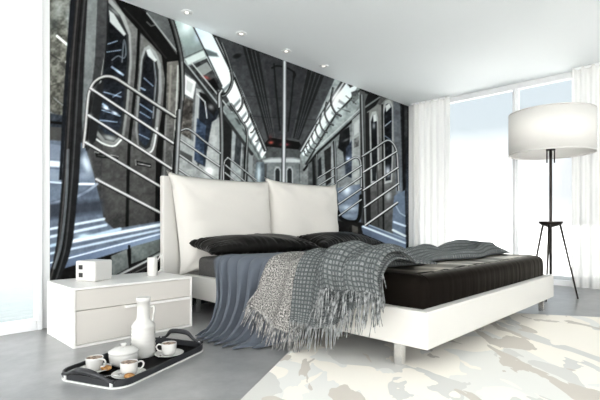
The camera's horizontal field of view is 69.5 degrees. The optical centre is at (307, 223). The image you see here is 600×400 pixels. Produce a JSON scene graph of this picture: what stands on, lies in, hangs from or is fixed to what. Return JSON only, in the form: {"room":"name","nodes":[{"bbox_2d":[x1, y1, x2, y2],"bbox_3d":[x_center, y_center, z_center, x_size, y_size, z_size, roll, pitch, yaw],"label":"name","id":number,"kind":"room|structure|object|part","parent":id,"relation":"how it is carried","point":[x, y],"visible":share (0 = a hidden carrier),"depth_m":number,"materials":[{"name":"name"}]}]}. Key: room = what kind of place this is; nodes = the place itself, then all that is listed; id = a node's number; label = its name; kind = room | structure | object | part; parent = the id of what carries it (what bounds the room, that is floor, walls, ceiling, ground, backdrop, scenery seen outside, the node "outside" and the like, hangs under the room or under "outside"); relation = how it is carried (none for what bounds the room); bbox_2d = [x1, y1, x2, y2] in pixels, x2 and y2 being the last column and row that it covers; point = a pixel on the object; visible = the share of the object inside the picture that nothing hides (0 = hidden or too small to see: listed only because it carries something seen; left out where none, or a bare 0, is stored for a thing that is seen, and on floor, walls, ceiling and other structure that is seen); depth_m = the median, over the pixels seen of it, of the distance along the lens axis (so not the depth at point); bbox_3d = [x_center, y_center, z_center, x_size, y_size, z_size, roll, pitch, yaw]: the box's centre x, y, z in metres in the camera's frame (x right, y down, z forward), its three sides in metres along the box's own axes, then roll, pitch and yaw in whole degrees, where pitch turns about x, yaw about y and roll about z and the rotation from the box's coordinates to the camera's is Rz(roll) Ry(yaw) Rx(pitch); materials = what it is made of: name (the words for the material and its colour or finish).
{"room":"bedroom","nodes":[
{"label":"bedroom","id":0,"kind":"room"},
{"bbox_2d":[42,0,204,328],"bbox_3d":[-0.174,-0.551,5.311,0.200,2.702,5.478,0,0,44],"label":"wall","id":1,"kind":"structure","parent":0,"point":[45,3],"depth_m":3.29,"materials":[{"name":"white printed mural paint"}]},
{"bbox_2d":[0,0,41,335],"bbox_3d":[-4.095,-0.551,1.147,0.100,2.702,5.950,0,0,44],"label":"window","id":2,"kind":"structure","parent":1,"relation":"in","point":[19,326],"depth_m":3.24,"materials":[{"name":"white"}]},
{"bbox_2d":[50,0,408,304],"bbox_3d":[-0.158,-0.552,5.175,0.012,2.697,5.204,0,0,44],"label":"wall mural","id":3,"kind":"object","parent":1,"relation":"attached to","point":[138,95],"visible":0.7,"depth_m":4.05},
{"bbox_2d":[0,285,599,399],"bbox_3d":[0.346,0.860,0.732,7.520,0.120,11.533,0,0,44],"label":"floor","id":4,"kind":"structure","parent":0,"point":[32,363],"depth_m":2.43,"materials":[{"name":"concrete"}]},
{"bbox_2d":[47,272,191,348],"bbox_3d":[-1.381,0.608,3.237,0.570,0.384,0.852,0,0,44],"label":"nightstand","id":5,"kind":"object","parent":4,"relation":"on","point":[80,314],"visible":0.88,"depth_m":2.98,"materials":[{"name":"white paint"}]},
{"bbox_2d":[76,259,111,281],"bbox_3d":[-1.560,0.344,3.163,0.178,0.146,0.174,0,0,17],"label":"decorative box","id":6,"kind":"object","parent":5,"relation":"on","point":[93,270],"visible":1,"depth_m":3.10,"materials":[{"name":"grey ceramic"}]},
{"bbox_3d":[-1.353,0.675,3.210,0.444,0.216,0.820,0,0,44],"label":"drawer","id":7,"kind":"part","parent":5,"relation":"part of","materials":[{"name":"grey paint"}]},
{"bbox_3d":[-1.353,0.498,3.210,0.444,0.130,0.820,0,0,44],"label":"drawer","id":8,"kind":"part","parent":5,"relation":"part of","materials":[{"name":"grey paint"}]},
{"bbox_2d":[147,254,162,275],"bbox_3d":[-1.214,0.332,3.431,0.086,0.170,0.104,0,0,44],"label":"mug","id":9,"kind":"object","parent":5,"relation":"on","point":[152,262],"visible":1,"depth_m":3.40,"materials":[{"name":"grey ceramic"}]},
{"bbox_3d":[-1.168,0.323,3.435,0.040,0.152,0.009,0,0,-11],"label":"handle","id":10,"kind":"part","parent":9,"relation":"part of","materials":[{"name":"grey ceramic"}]},
{"bbox_2d":[61,328,202,388],"bbox_3d":[-0.964,0.743,2.462,0.436,0.113,0.782,0,0,21],"label":"serving tray","id":11,"kind":"object","parent":4,"relation":"on","point":[153,365],"visible":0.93,"depth_m":2.31,"materials":[{"name":"black"}]},
{"bbox_3d":[-1.085,0.739,2.113,0.337,0.062,0.044,0,0,21],"label":"handle","id":12,"kind":"part","parent":11,"relation":"part of","materials":[{"name":"grey"}]},
{"bbox_2d":[81,363,111,372],"bbox_3d":[-1.135,0.781,2.307,0.171,0.018,0.171,0,0,44],"label":"saucer","id":13,"kind":"object","parent":11,"relation":"on","point":[84,366],"visible":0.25,"depth_m":2.32,"materials":[{"name":"white ceramic"}]},
{"bbox_2d":[85,354,105,370],"bbox_3d":[-1.126,0.748,2.298,0.112,0.068,0.087,0,0,44],"label":"coffee cup","id":14,"kind":"object","parent":13,"relation":"on","point":[93,362],"visible":0.91,"depth_m":2.28,"materials":[{"name":"white ceramic"}]},
{"bbox_2d":[100,365,111,370],"bbox_3d":[-1.070,0.770,2.301,0.054,0.021,0.054,0,0,44],"label":"biscuit","id":15,"kind":"object","parent":13,"relation":"on","point":[107,367],"visible":0.94,"depth_m":2.29,"materials":[{"name":"orange food"}]},
{"bbox_2d":[108,342,138,366],"bbox_3d":[-1.026,0.729,2.419,0.160,0.122,0.160,0,0,44],"label":"sugar bowl","id":16,"kind":"object","parent":11,"relation":"on","point":[117,354],"visible":0.84,"depth_m":2.37,"materials":[{"name":"white ceramic"}]},
{"bbox_3d":[-1.026,0.706,2.419,0.160,0.036,0.160,0,0,44],"label":"lid","id":17,"kind":"part","parent":16,"relation":"part of","materials":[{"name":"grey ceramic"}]},
{"bbox_2d":[111,367,145,378],"bbox_3d":[-0.919,0.781,2.231,0.171,0.018,0.171,0,0,44],"label":"saucer","id":18,"kind":"object","parent":11,"relation":"on","point":[117,372],"visible":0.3,"depth_m":2.24,"materials":[{"name":"white ceramic"}]},
{"bbox_2d":[124,373,134,377],"bbox_3d":[-0.886,0.768,2.164,0.055,0.026,0.056,0,0,44],"label":"biscuit","id":19,"kind":"object","parent":18,"relation":"on","point":[127,375],"visible":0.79,"depth_m":2.16,"materials":[{"name":"orange food"}]},
{"bbox_2d":[120,359,144,373],"bbox_3d":[-0.908,0.748,2.230,0.108,0.068,0.087,0,0,1],"label":"coffee cup","id":20,"kind":"object","parent":18,"relation":"on","point":[128,365],"visible":0.88,"depth_m":2.21,"materials":[{"name":"white ceramic"}]},
{"bbox_3d":[-0.870,0.743,2.261,0.038,0.051,0.009,0,0,-31],"label":"handle","id":21,"kind":"part","parent":20,"relation":"part of","materials":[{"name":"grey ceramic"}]},
{"bbox_2d":[131,296,155,358],"bbox_3d":[-0.975,0.616,2.575,0.139,0.348,0.139,0,0,44],"label":"jug","id":22,"kind":"object","parent":11,"relation":"on","point":[143,335],"visible":0.92,"depth_m":2.54,"materials":[{"name":"grey ceramic"}]},
{"bbox_3d":[-0.928,0.541,2.593,0.038,0.103,0.015,0,0,-20],"label":"handle","id":23,"kind":"part","parent":22,"relation":"part of","materials":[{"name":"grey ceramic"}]},
{"bbox_2d":[154,348,183,357],"bbox_3d":[-0.824,0.781,2.579,0.171,0.018,0.171,0,0,44],"label":"saucer","id":24,"kind":"object","parent":11,"relation":"on","point":[178,351],"visible":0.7,"depth_m":2.57,"materials":[{"name":"white ceramic"}]},
{"bbox_2d":[156,341,176,354],"bbox_3d":[-0.832,0.748,2.575,0.093,0.068,0.104,0,0,44],"label":"coffee cup","id":25,"kind":"object","parent":24,"relation":"on","point":[168,347],"visible":1,"depth_m":2.55,"materials":[{"name":"white ceramic"}]},
{"bbox_3d":[-0.830,0.728,2.808,0.338,0.084,0.040,0,0,21],"label":"handle","id":26,"kind":"part","parent":11,"relation":"part of","materials":[{"name":"grey"}]},
{"bbox_2d":[160,171,553,365],"bbox_3d":[0.446,0.151,3.888,2.551,1.297,2.463,0,0,44],"label":"bed","id":27,"kind":"object","parent":4,"relation":"on","point":[191,208],"visible":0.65,"depth_m":3.87,"materials":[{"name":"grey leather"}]},
{"bbox_3d":[-0.482,0.107,4.721,0.060,1.065,2.368,0,0,44],"label":"headboard","id":28,"kind":"part","parent":27,"relation":"part of","materials":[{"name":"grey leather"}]},
{"bbox_3d":[-0.982,0.716,3.874,0.048,0.168,0.048,0,0,44],"label":"leg","id":29,"kind":"part","parent":27,"relation":"part of","materials":[{"name":"silver metal"}]},
{"bbox_2d":[199,256,217,277],"bbox_3d":[0.567,0.444,3.888,2.245,0.284,2.165,0,0,44],"label":"mattress","id":30,"kind":"object","parent":27,"relation":"on","point":[206,264],"visible":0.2,"depth_m":3.79,"materials":[{"name":"black fabric"}]},
{"bbox_2d":[195,250,308,348],"bbox_3d":[-0.101,0.526,3.509,1.104,0.545,1.750,0,0,44],"label":"blanket","id":31,"kind":"object","parent":30,"relation":"on","point":[237,276],"visible":0.53,"depth_m":3.16,"materials":[{"name":"blue fabric"}]},
{"bbox_2d":[189,233,318,255],"bbox_3d":[-0.469,0.201,4.073,1.200,0.204,0.456,0,0,-38],"label":"pillow","id":32,"kind":"object","parent":30,"relation":"on","point":[256,243],"visible":0.85,"depth_m":3.86,"materials":[{"name":"black fabric"}]},
{"bbox_2d":[297,232,381,248],"bbox_3d":[0.366,0.202,4.935,0.475,0.205,1.069,0,0,44],"label":"pillow","id":33,"kind":"object","parent":30,"relation":"on","point":[322,239],"visible":0.62,"depth_m":4.71,"materials":[{"name":"black fabric"}]},
{"bbox_2d":[383,254,543,309],"bbox_3d":[0.724,0.394,3.737,1.841,0.228,2.198,0,0,44],"label":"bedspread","id":34,"kind":"object","parent":30,"relation":"on","point":[421,286],"visible":0.3,"depth_m":2.70,"materials":[{"name":"black fabric"}]},
{"bbox_2d":[241,239,510,352],"bbox_3d":[0.873,0.441,3.401,2.652,0.681,1.092,0,0,-44],"label":"throw","id":35,"kind":"object","parent":34,"relation":"on","point":[316,288],"visible":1,"depth_m":2.61,"materials":[{"name":"fabric"}]},
{"bbox_2d":[167,171,270,274],"bbox_3d":[-0.764,0.005,4.209,0.216,0.944,1.215,0,0,44],"label":"cushion","id":36,"kind":"object","parent":27,"relation":"on","point":[197,208],"depth_m":3.97,"materials":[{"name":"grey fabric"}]},
{"bbox_2d":[265,177,338,236],"bbox_3d":[0.018,-0.010,5.019,0.212,0.974,1.195,0,0,44],"label":"cushion","id":37,"kind":"object","parent":27,"relation":"on","point":[296,210],"depth_m":4.85,"materials":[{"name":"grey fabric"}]},
{"bbox_3d":[0.526,0.562,3.928,2.491,0.199,2.295,0,0,44],"label":"frame","id":38,"kind":"part","parent":27,"relation":"part of","materials":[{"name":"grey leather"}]},
{"bbox_3d":[0.520,0.711,2.420,0.048,0.157,0.048,0,0,44],"label":"leg","id":39,"kind":"part","parent":27,"relation":"part of","materials":[{"name":"silver metal"}]},
{"bbox_3d":[2.116,0.711,3.895,0.048,0.157,0.048,0,0,44],"label":"leg","id":40,"kind":"part","parent":27,"relation":"part of","materials":[{"name":"silver metal"}]},
{"bbox_2d":[241,313,599,399],"bbox_3d":[1.544,0.794,2.120,3.475,0.010,3.380,0,0,15],"label":"rug","id":41,"kind":"object","parent":4,"relation":"on","point":[516,356],"visible":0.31,"depth_m":2.36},
{"bbox_2d":[508,102,596,301],"bbox_3d":[2.589,-0.186,4.592,0.820,1.971,0.820,0,0,44],"label":"floor lamp","id":42,"kind":"object","parent":4,"relation":"on","point":[551,131],"visible":0.99,"depth_m":4.31,"materials":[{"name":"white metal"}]},
{"bbox_3d":[2.525,0.402,4.759,0.025,0.796,0.197,0,0,-20],"label":"leg","id":43,"kind":"part","parent":42,"relation":"part of","materials":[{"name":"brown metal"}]},
{"bbox_3d":[2.480,0.402,4.451,0.025,0.796,0.197,0,0,37],"label":"leg","id":44,"kind":"part","parent":42,"relation":"part of","materials":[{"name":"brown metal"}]},
{"bbox_3d":[2.589,-0.950,4.592,0.816,0.430,0.816,0,0,44],"label":"lamp shade","id":45,"kind":"part","parent":42,"relation":"part of","materials":[{"name":"fabric"}]},
{"bbox_3d":[2.765,0.402,4.568,0.197,0.797,0.024,0,0,7],"label":"leg","id":46,"kind":"part","parent":42,"relation":"part of","materials":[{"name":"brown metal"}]},
{"bbox_2d":[121,0,599,105],"bbox_3d":[0.346,-1.977,0.732,7.520,0.150,11.533,0,0,44],"label":"ceiling","id":47,"kind":"structure","parent":0,"point":[406,52],"depth_m":4.41,"materials":[{"name":"white paint"}]},
{"bbox_2d":[181,9,192,15],"bbox_3d":[-1.084,-1.898,3.898,0.110,0.008,0.110,0,0,44],"label":"recessed light","id":48,"kind":"object","parent":47,"relation":"in","point":[187,12],"visible":1,"depth_m":3.89,"materials":[{"name":"white"}]},
{"bbox_2d":[236,31,246,35],"bbox_3d":[-0.660,-1.898,4.335,0.110,0.008,0.110,0,0,44],"label":"recessed light","id":49,"kind":"object","parent":47,"relation":"in","point":[238,33],"visible":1,"depth_m":4.32,"materials":[{"name":"white"}]},
{"bbox_2d":[282,49,290,53],"bbox_3d":[-0.229,-1.898,4.780,0.110,0.008,0.110,0,0,44],"label":"recessed light","id":50,"kind":"object","parent":47,"relation":"in","point":[286,51],"visible":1,"depth_m":4.77,"materials":[{"name":"white"}]},
{"bbox_2d":[411,96,449,246],"bbox_3d":[1.899,-0.556,6.680,0.635,2.689,0.058,0,0,44],"label":"curtain","id":51,"kind":"object","parent":47,"relation":"hanging from","point":[431,118],"visible":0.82,"depth_m":6.64,"materials":[{"name":"white fabric"}]},
{"bbox_2d":[572,62,599,288],"bbox_3d":[3.773,-0.556,4.838,1.410,2.689,0.063,0,0,44],"label":"curtain","id":52,"kind":"object","parent":47,"relation":"hanging from","point":[585,79],"visible":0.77,"depth_m":5.23,"materials":[{"name":"white fabric"}]},
{"bbox_2d":[409,106,412,246],"bbox_3d":[1.759,-0.551,7.098,0.089,2.702,0.220,0,0,44],"label":"wall","id":53,"kind":"structure","parent":0,"point":[410,107],"depth_m":7.02,"materials":[{"name":"white paint"}]},
{"bbox_2d":[450,72,571,286],"bbox_3d":[4.298,-0.551,4.532,7.130,2.702,0.095,0,0,44],"label":"window","id":54,"kind":"structure","parent":53,"relation":"in","point":[515,89],"depth_m":5.89,"materials":[{"name":"white"}]},
{"label":"outside","id":55,"kind":"structure","parent":0,"visible":0},
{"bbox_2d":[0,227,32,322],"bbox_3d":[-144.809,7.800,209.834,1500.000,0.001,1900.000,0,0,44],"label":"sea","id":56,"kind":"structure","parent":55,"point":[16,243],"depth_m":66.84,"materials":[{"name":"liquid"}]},
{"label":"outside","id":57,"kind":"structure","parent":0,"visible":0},
{"bbox_2d":[450,225,571,279],"bbox_3d":[50.291,0.880,95.057,180.000,0.120,193.457,0,0,44],"label":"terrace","id":58,"kind":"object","parent":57,"point":[500,235],"depth_m":22.96,"materials":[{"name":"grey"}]}
]}

